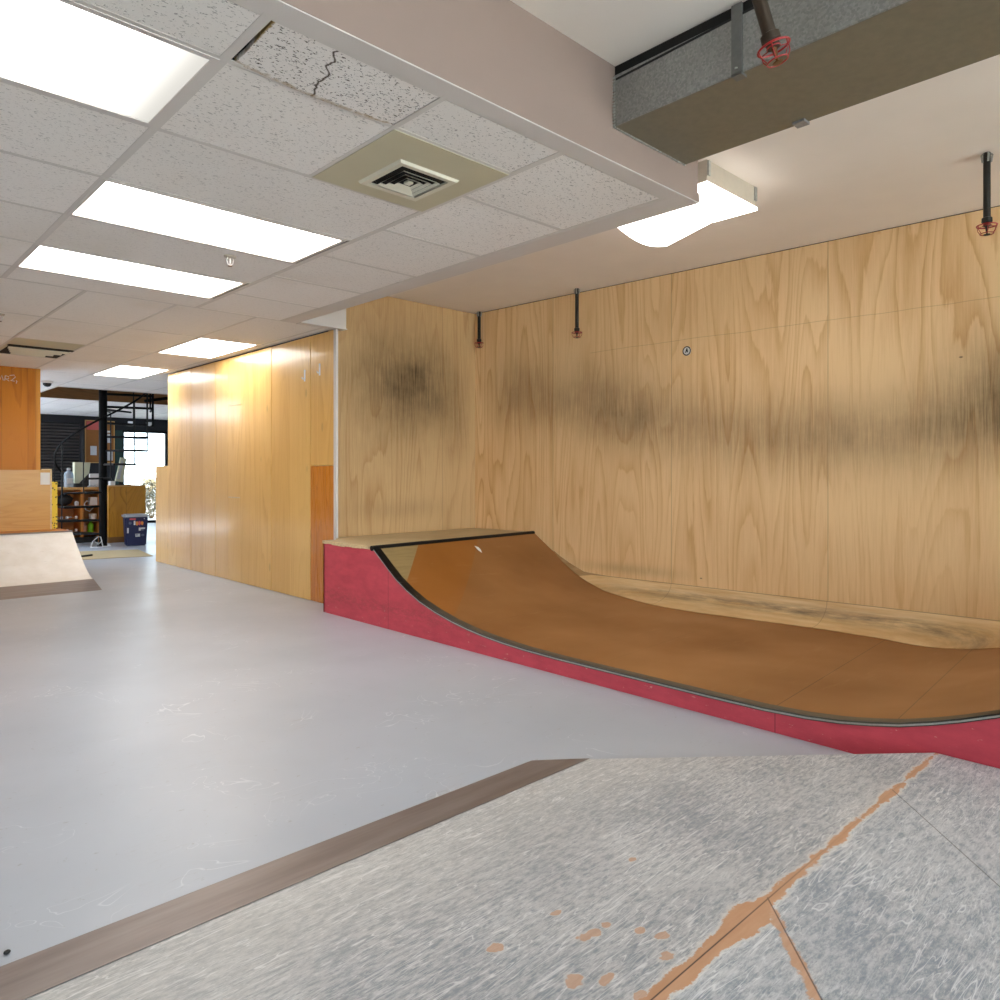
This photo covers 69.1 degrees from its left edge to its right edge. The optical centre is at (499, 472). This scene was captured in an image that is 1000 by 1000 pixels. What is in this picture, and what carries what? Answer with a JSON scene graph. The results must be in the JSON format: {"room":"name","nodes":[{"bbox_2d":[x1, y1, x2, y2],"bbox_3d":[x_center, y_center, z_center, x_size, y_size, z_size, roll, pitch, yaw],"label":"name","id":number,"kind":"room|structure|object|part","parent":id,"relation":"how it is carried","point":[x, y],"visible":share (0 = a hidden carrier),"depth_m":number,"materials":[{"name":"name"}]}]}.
{"room":"indoor skate park","nodes":[
{"label":"indoor skate park","id":0,"kind":"room"},
{"bbox_2d":[0,366,39,469],"bbox_3d":[-7.634,-0.050,7.348,5.124,2.500,0.106,0,0,-44],"label":"wall","id":1,"kind":"structure","parent":0,"point":[19,386],"depth_m":8.92,"materials":[{"name":"orange wood"}]},
{"bbox_2d":[40,414,167,485],"bbox_3d":[-11.016,-0.075,15.133,11.000,2.550,0.100,0,0,-44],"label":"wall","id":2,"kind":"structure","parent":0,"point":[159,425],"depth_m":16.73,"materials":[{"name":"black paint"}]},
{"bbox_2d":[40,419,82,486],"bbox_3d":[-9.850,-0.340,16.106,1.030,1.680,0.095,0,0,-44],"label":"roller shutter","id":3,"kind":"object","parent":2,"relation":"attached to","point":[65,423],"visible":0.38,"depth_m":16.15,"materials":[{"name":"black paint"}]},
{"bbox_2d":[85,420,98,462],"bbox_3d":[-9.341,-0.720,16.651,0.320,0.980,0.018,0,0,-44],"label":"board","id":4,"kind":"object","parent":2,"relation":"attached to","point":[91,436],"visible":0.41,"depth_m":16.63,"materials":[{"name":"brown wood"}]},
{"bbox_2d":[86,421,98,429],"bbox_3d":[-9.335,-1.087,16.645,0.260,0.195,0.006,0,0,-44],"label":"notice","id":5,"kind":"object","parent":4,"relation":"attached to","point":[95,426],"visible":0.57,"depth_m":16.64,"materials":[{"name":"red paper"}]},
{"bbox_2d":[90,446,96,454],"bbox_3d":[-9.324,-0.515,16.656,0.130,0.210,0.006,0,0,-44],"label":"notice","id":6,"kind":"object","parent":4,"relation":"attached to","point":[93,449],"visible":1,"depth_m":16.65,"materials":[{"name":"paper"}]},
{"bbox_2d":[107,421,114,462],"bbox_3d":[-9.095,-0.720,16.886,0.240,0.980,0.018,0,0,-44],"label":"board","id":7,"kind":"object","parent":2,"relation":"attached to","point":[108,425],"visible":0.41,"depth_m":16.93,"materials":[{"name":"brown wood"}]},
{"bbox_2d":[107,452,112,460],"bbox_3d":[-9.089,-0.415,16.880,0.160,0.250,0.006,0,0,-44],"label":"notice","id":8,"kind":"object","parent":7,"relation":"attached to","point":[108,453],"visible":0.64,"depth_m":16.88,"materials":[{"name":"paper"}]},
{"bbox_2d":[123,431,167,522],"bbox_3d":[-8.534,0.100,17.472,1.020,2.200,0.150,0,0,-44],"label":"door","id":9,"kind":"structure","parent":2,"relation":"in","point":[143,442],"depth_m":17.52,"materials":[{"name":"black metal"}]},
{"bbox_2d":[156,330,333,602],"bbox_3d":[-3.064,-0.044,8.194,0.041,2.481,4.588,0,0,-44],"label":"wall partition","id":10,"kind":"structure","parent":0,"point":[273,450],"depth_m":7.71,"materials":[{"name":"brown wood"}]},
{"bbox_2d":[334,329,337,539],"bbox_3d":[-1.472,-0.044,6.509,0.022,2.488,0.042,0,0,-44],"label":"trim","id":11,"kind":"structure","parent":10,"relation":"attached to","point":[335,330],"depth_m":6.50,"materials":[{"name":"white metal"}]},
{"bbox_2d":[303,309,345,328],"bbox_3d":[-1.562,-1.504,6.407,0.460,0.403,0.020,0,0,-44],"label":"wall","id":12,"kind":"structure","parent":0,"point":[338,318],"depth_m":6.47,"materials":[{"name":"white paint"}]},
{"bbox_2d":[0,0,665,419],"bbox_3d":[-5.413,-1.400,9.284,11.012,0.201,17.100,0,0,-44],"label":"ceiling tiles","id":13,"kind":"structure","parent":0,"point":[242,140],"depth_m":3.52,"materials":[{"name":"white tile"}]},
{"bbox_2d":[0,338,83,357],"bbox_3d":[-4.851,-1.296,7.621,0.615,0.036,1.200,0,0,-44],"label":"air vent","id":14,"kind":"object","parent":13,"relation":"attached to","point":[17,346],"visible":0.99,"depth_m":7.54,"materials":[{"name":"beige metal"}]},
{"bbox_3d":[-4.854,-1.309,7.617,0.605,0.010,1.200,0,0,-44],"label":"panel","id":15,"kind":"part","parent":14,"relation":"part of","materials":[{"name":"beige metal"}]},
{"bbox_2d":[41,380,52,386],"bbox_3d":[-6.406,-1.260,10.271,0.150,0.080,0.150,0,0,-44],"label":"dome camera","id":16,"kind":"object","parent":13,"relation":"attached to","point":[46,383],"visible":1,"depth_m":10.23,"materials":[{"name":"plastic"}]},
{"bbox_2d":[0,0,219,126],"bbox_3d":[-1.527,-1.354,2.089,1.204,0.112,0.614,0,0,-44],"label":"ceiling light","id":17,"kind":"object","parent":13,"relation":"attached to","point":[69,50],"visible":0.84,"depth_m":2.29,"materials":[{"name":"white plastic"}]},
{"bbox_2d":[14,244,246,298],"bbox_3d":[-2.394,-1.354,4.771,1.243,0.112,0.619,0,0,-44],"label":"ceiling light","id":18,"kind":"object","parent":13,"relation":"attached to","point":[44,258],"visible":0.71,"depth_m":4.72,"materials":[{"name":"white plastic"}]},
{"bbox_2d":[92,365,169,378],"bbox_3d":[-4.780,-1.354,9.384,0.609,0.112,1.214,0,0,-44],"label":"ceiling light","id":19,"kind":"object","parent":13,"relation":"attached to","point":[122,371],"visible":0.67,"depth_m":9.41,"materials":[{"name":"white plastic"}]},
{"bbox_2d":[66,178,346,263],"bbox_3d":[-1.516,-1.354,3.853,1.243,0.112,0.619,0,0,-44],"label":"ceiling light","id":20,"kind":"object","parent":13,"relation":"attached to","point":[108,201],"visible":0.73,"depth_m":3.78,"materials":[{"name":"white plastic"}]},
{"bbox_2d":[156,337,258,358],"bbox_3d":[-3.079,-1.354,7.606,0.609,0.112,1.214,0,0,-44],"label":"ceiling light","id":21,"kind":"object","parent":13,"relation":"attached to","point":[199,347],"visible":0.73,"depth_m":7.60,"materials":[{"name":"white plastic"}]},
{"bbox_2d":[224,254,235,266],"bbox_3d":[-1.618,-1.269,4.350,0.072,0.062,0.072,0,0,-44],"label":"sprinkler","id":22,"kind":"object","parent":13,"relation":"attached to","point":[228,256],"visible":1,"depth_m":4.34,"materials":[{"name":"white metal"}]},
{"bbox_2d":[234,21,438,124],"bbox_3d":[-0.530,-1.304,2.405,0.614,0.026,0.284,0,0,-44],"label":"tile","id":23,"kind":"structure","parent":13,"relation":"attached to","point":[281,54],"depth_m":2.37,"materials":[{"name":"white tile"}]},
{"bbox_2d":[312,129,508,211],"bbox_3d":[-0.393,-1.294,3.174,0.604,0.028,0.614,0,0,-44],"label":"air vent","id":24,"kind":"object","parent":13,"relation":"attached to","point":[398,167],"visible":1,"depth_m":3.14,"materials":[{"name":"beige metal"}]},
{"bbox_2d":[328,296,474,536],"bbox_3d":[-0.879,-0.249,7.241,1.820,2.899,0.100,0,0,-44],"label":"wall","id":25,"kind":"structure","parent":0,"point":[406,368],"depth_m":7.13,"materials":[{"name":"brown wood"}]},
{"bbox_2d":[0,522,851,999],"bbox_3d":[-3.378,1.260,7.148,11.000,0.120,23.000,0,0,-44],"label":"floor","id":26,"kind":"structure","parent":0,"point":[168,732],"depth_m":3.36,"materials":[{"name":"grey concrete"}]},
{"bbox_2d":[3,949,10,954],"bbox_3d":[-1.229,1.194,1.810,0.015,0.011,0.013,0,0,-44],"label":"pebble","id":27,"kind":"object","parent":26,"relation":"on","point":[7,951],"visible":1,"depth_m":1.81,"materials":[{"name":"stone"}]},
{"bbox_2d":[0,529,101,599],"bbox_3d":[-6.059,0.954,7.162,3.545,0.508,2.297,0,0,-44],"label":"ramp","id":28,"kind":"object","parent":26,"relation":"on","point":[33,563],"visible":1,"depth_m":8.16,"materials":[{"name":"wood"}]},
{"bbox_2d":[0,469,56,531],"bbox_3d":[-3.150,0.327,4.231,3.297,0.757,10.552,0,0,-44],"label":"barrier","id":29,"kind":"object","parent":28,"relation":"on","point":[28,498],"visible":1,"depth_m":8.93,"materials":[{"name":"brown wood"}]},
{"bbox_3d":[-5.566,1.196,6.646,3.545,0.008,0.870,0,0,-44],"label":"transition plate","id":30,"kind":"part","parent":28,"relation":"part of","materials":[{"name":"metal"}]},
{"bbox_2d":[57,487,98,542],"bbox_3d":[-7.593,0.723,12.387,1.250,0.955,0.500,0,0,-44],"label":"shelving unit","id":31,"kind":"object","parent":26,"relation":"on","point":[81,513],"depth_m":12.65,"materials":[{"name":"orange wood"}]},
{"bbox_2d":[57,493,72,505],"bbox_3d":[-7.433,0.455,12.386,0.266,0.225,0.283,0,0,-44],"label":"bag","id":32,"kind":"object","parent":31,"relation":"on","point":[67,499],"visible":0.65,"depth_m":12.32,"materials":[{"name":"fabric"}]},
{"bbox_2d":[64,468,73,486],"bbox_3d":[-7.416,0.077,12.484,0.148,0.334,0.151,0,0,-44],"label":"water jug","id":33,"kind":"object","parent":31,"relation":"on","point":[68,475],"visible":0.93,"depth_m":12.43,"materials":[{"name":"blue"}]},
{"bbox_2d":[57,487,98,489],"bbox_3d":[-7.593,0.265,12.387,1.250,0.040,0.500,0,0,-44],"label":"countertop","id":34,"kind":"structure","parent":31,"relation":"on","point":[58,488],"depth_m":12.40,"materials":[{"name":"brown wood"}]},
{"bbox_2d":[73,462,89,486],"bbox_3d":[-7.331,0.027,12.721,0.250,0.434,0.320,0,0,-44],"label":"cash register","id":35,"kind":"object","parent":31,"relation":"on","point":[77,466],"visible":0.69,"depth_m":12.65,"materials":[{"name":"plastic"}]},
{"bbox_2d":[84,497,96,511],"bbox_3d":[-7.120,0.543,12.600,0.221,0.246,0.186,0,0,-44],"label":"printer","id":36,"kind":"object","parent":31,"relation":"on","point":[91,500],"visible":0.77,"depth_m":12.61,"materials":[{"name":"white plastic"}]},
{"bbox_2d":[88,522,92,531],"bbox_3d":[-7.128,0.939,12.638,0.090,0.181,0.090,0,0,-44],"label":"bottle","id":37,"kind":"object","parent":31,"relation":"on","point":[90,524],"visible":0.94,"depth_m":12.61,"materials":[{"name":"plastic"}]},
{"bbox_2d":[89,514,96,518],"bbox_3d":[-7.103,0.759,12.662,0.124,0.099,0.124,0,0,-44],"label":"tub","id":38,"kind":"object","parent":31,"relation":"on","point":[91,516],"visible":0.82,"depth_m":12.61,"materials":[{"name":"plastic"}]},
{"bbox_2d":[89,474,98,486],"bbox_3d":[-7.078,0.127,12.651,0.140,0.234,0.070,0,0,-44],"label":"box","id":39,"kind":"object","parent":31,"relation":"on","point":[91,482],"visible":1,"depth_m":12.63,"materials":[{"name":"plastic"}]},
{"bbox_2d":[91,536,107,547],"bbox_3d":[-6.467,1.111,11.710,0.102,0.176,0.248,0,0,23],"label":"wire stand","id":40,"kind":"object","parent":26,"relation":"on","point":[98,536],"visible":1,"depth_m":11.71,"materials":[{"name":"white metal"}]},
{"bbox_2d":[53,390,167,546],"bbox_3d":[-6.120,-0.450,12.295,2.474,3.300,1.346,0,0,-44],"label":"spiral staircase","id":41,"kind":"structure","parent":26,"relation":"on","point":[102,492],"depth_m":11.88,"materials":[{"name":"black metal"}]},
{"bbox_3d":[-6.455,-0.883,11.860,1.390,1.764,1.180,0,0,-44],"label":"handrail","id":42,"kind":"part","parent":41,"relation":"part of","materials":[{"name":"black metal"}]},
{"bbox_2d":[79,549,151,559],"bbox_3d":[-5.744,1.196,10.747,0.997,0.006,1.237,0,0,-30],"label":"floor mat","id":43,"kind":"object","parent":26,"relation":"on","point":[106,554],"visible":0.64,"depth_m":10.63,"materials":[{"name":"beige fabric"}]},
{"bbox_2d":[107,485,145,542],"bbox_3d":[-6.684,0.708,12.828,0.595,0.985,0.620,0,0,-44],"label":"base cabinet","id":44,"kind":"object","parent":26,"relation":"on","point":[121,499],"visible":0.6,"depth_m":12.54,"materials":[{"name":"brown wood"}]},
{"bbox_2d":[115,457,130,484],"bbox_3d":[-6.687,-0.030,12.839,0.285,0.489,0.240,0,0,-44],"label":"computer monitor","id":45,"kind":"object","parent":44,"relation":"on","point":[120,473],"visible":0.94,"depth_m":12.81,"materials":[{"name":"beige plastic"}]},
{"bbox_2d":[121,513,148,545],"bbox_3d":[-6.061,0.941,12.066,0.375,0.518,0.330,0,0,-34],"label":"trash bin","id":46,"kind":"object","parent":26,"relation":"on","point":[134,525],"visible":1,"depth_m":11.95,"materials":[{"name":"blue plastic"}]},
{"bbox_3d":[-6.061,0.703,12.066,0.375,0.042,0.330,0,0,-34],"label":"lid","id":47,"kind":"part","parent":46,"relation":"part of","materials":[{"name":"grey plastic"}]},
{"bbox_2d":[0,753,999,999],"bbox_3d":[0.162,1.153,1.006,4.825,0.095,3.030,0,0,-44],"label":"bank","id":48,"kind":"object","parent":26,"relation":"on","point":[836,876],"visible":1,"depth_m":1.93,"materials":[{"name":"grey paint"}]},
{"bbox_3d":[-1.127,1.195,1.732,3.966,0.009,0.198,0,0,-44],"label":"transition plate","id":49,"kind":"part","parent":48,"relation":"part of","materials":[{"name":"metal"}]},
{"bbox_2d":[322,528,999,768],"bbox_3d":[1.470,0.886,4.853,2.390,0.627,6.582,0,0,-44],"label":"ramp","id":50,"kind":"object","parent":26,"relation":"on","point":[514,600],"visible":0.98,"depth_m":4.55,"materials":[{"name":"red paint"}]},
{"bbox_3d":[-1.450,0.904,6.336,0.193,0.592,0.018,0,0,-44],"label":"panel","id":51,"kind":"part","parent":50,"relation":"part of","materials":[{"name":"red paint"}]},
{"bbox_2d":[281,0,698,201],"bbox_3d":[-2.574,-1.504,2.770,6.110,0.403,3.839,0,0,-44],"label":"bulkhead","id":52,"kind":"structure","parent":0,"point":[499,52],"depth_m":2.63,"materials":[{"name":"beige paint"}]},
{"bbox_2d":[238,0,698,330],"bbox_3d":[-2.448,-1.298,2.946,6.535,0.008,3.917,0,0,-44],"label":"trim","id":53,"kind":"structure","parent":52,"relation":"attached to","point":[278,9],"depth_m":2.98,"materials":[{"name":"white metal"}]},
{"bbox_2d":[210,0,999,362],"bbox_3d":[-1.055,-1.755,4.720,11.200,0.100,16.480,0,0,-44],"label":"ceiling","id":54,"kind":"structure","parent":0,"point":[911,154],"depth_m":4.16,"materials":[{"name":"white paint"}]},
{"bbox_2d":[475,311,482,347],"bbox_3d":[-0.221,-1.514,7.677,0.101,0.381,0.101,0,0,-44],"label":"pipe","id":55,"kind":"object","parent":54,"relation":"hanging from","point":[479,315],"visible":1,"depth_m":7.66,"materials":[{"name":"metal"}]},
{"bbox_2d":[572,288,581,337],"bbox_3d":[0.711,-1.477,6.714,0.101,0.456,0.101,0,0,-44],"label":"pipe","id":56,"kind":"object","parent":54,"relation":"hanging from","point":[576,290],"visible":1,"depth_m":6.70,"materials":[{"name":"metal"}]},
{"bbox_2d":[618,159,756,246],"bbox_3d":[1.113,-1.579,4.362,0.570,0.253,0.634,0,0,-44],"label":"light","id":57,"kind":"object","parent":54,"relation":"attached to","point":[723,195],"visible":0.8,"depth_m":4.32,"materials":[{"name":"white plastic"}]},
{"bbox_2d":[618,208,711,246],"bbox_3d":[1.027,-1.516,4.478,0.525,0.128,0.348,0,0,-44],"label":"diffuser","id":58,"kind":"object","parent":57,"relation":"attached to","point":[665,229],"depth_m":4.47,"materials":[{"name":"white plastic"}]},
{"bbox_2d":[685,181,756,221],"bbox_3d":[1.229,-1.576,4.241,0.570,0.016,0.290,0,0,-44],"label":"diffuser","id":59,"kind":"object","parent":57,"relation":"attached to","point":[717,202],"depth_m":4.26,"materials":[{"name":"white plastic"}]},
{"bbox_2d":[752,0,790,67],"bbox_3d":[0.784,-1.475,2.194,0.195,0.472,0.100,0,0,-10],"label":"pipe","id":60,"kind":"object","parent":54,"relation":"hanging from","point":[771,36],"visible":1,"depth_m":2.19,"materials":[{"name":"metal"}]},
{"bbox_2d":[613,0,999,165],"bbox_3d":[2.659,-1.570,1.136,0.568,0.268,5.766,0,0,-44],"label":"air duct","id":61,"kind":"object","parent":54,"relation":"hanging from","point":[705,90],"visible":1,"depth_m":2.67,"materials":[{"name":"metal"}]},
{"bbox_2d":[976,152,997,235],"bbox_3d":[2.595,-1.487,3.869,0.101,0.436,0.101,0,0,-44],"label":"pipe","id":62,"kind":"object","parent":54,"relation":"hanging from","point":[987,157],"visible":1,"depth_m":3.86,"materials":[{"name":"metal"}]},
{"bbox_2d":[475,206,999,620],"bbox_3d":[3.393,-0.248,4.491,9.830,2.897,0.100,0,0,42],"label":"wall","id":63,"kind":"structure","parent":0,"point":[828,429],"depth_m":5.62,"materials":[{"name":"brown wood"}]},
{"bbox_2d":[683,346,690,355],"bbox_3d":[1.564,-1.023,6.083,0.009,0.080,0.080,0,0,-44],"label":"badge","id":64,"kind":"object","parent":63,"relation":"attached to","point":[686,350],"visible":1,"depth_m":6.08,"materials":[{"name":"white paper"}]},
{"bbox_2d":[477,206,998,313],"bbox_3d":[3.397,-1.712,4.495,9.829,0.030,0.090,0,0,42],"label":"trim","id":65,"kind":"structure","parent":63,"relation":"attached to","point":[995,206],"depth_m":5.62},
{"bbox_2d":[554,551,999,648],"bbox_3d":[1.822,0.927,5.576,0.682,0.347,3.900,0,0,-44],"label":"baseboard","id":66,"kind":"structure","parent":63,"relation":"attached to","point":[926,629],"depth_m":5.30,"materials":[{"name":"brown wood"}]},
{"bbox_3d":[-6.392,-1.880,12.484,2.640,1.140,2.100,0,0,-44],"label":"wall","id":67,"kind":"structure","parent":0,"visible":0},
{"bbox_2d":[40,386,167,404],"bbox_3d":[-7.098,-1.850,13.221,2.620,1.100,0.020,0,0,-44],"label":"trim","id":68,"kind":"structure","parent":67,"relation":"attached to","point":[58,392],"depth_m":12.98,"materials":[{"name":"brown wood"}]},
{"label":"outside","id":69,"kind":"structure","parent":0,"visible":0},
{"bbox_2d":[146,497,155,519],"bbox_3d":[-17.501,1.280,24.083,24.000,0.120,21.000,0,0,-44],"label":"ground","id":70,"kind":"structure","parent":69,"point":[153,518],"depth_m":20.85,"materials":[{"name":"white"}]},
{"bbox_2d":[141,478,155,517],"bbox_3d":[-9.393,0.670,19.531,0.720,1.124,0.689,0,0,-44],"label":"bush","id":71,"kind":"object","parent":70,"relation":"on","point":[151,483],"visible":0.55,"depth_m":19.41,"materials":[{"name":"green plant"}]},
{"bbox_3d":[-9.384,0.811,19.532,0.409,0.824,0.355,0,0,-44],"label":"stem","id":72,"kind":"part","parent":71,"relation":"part of","materials":[{"name":"white plant"}]}
]}

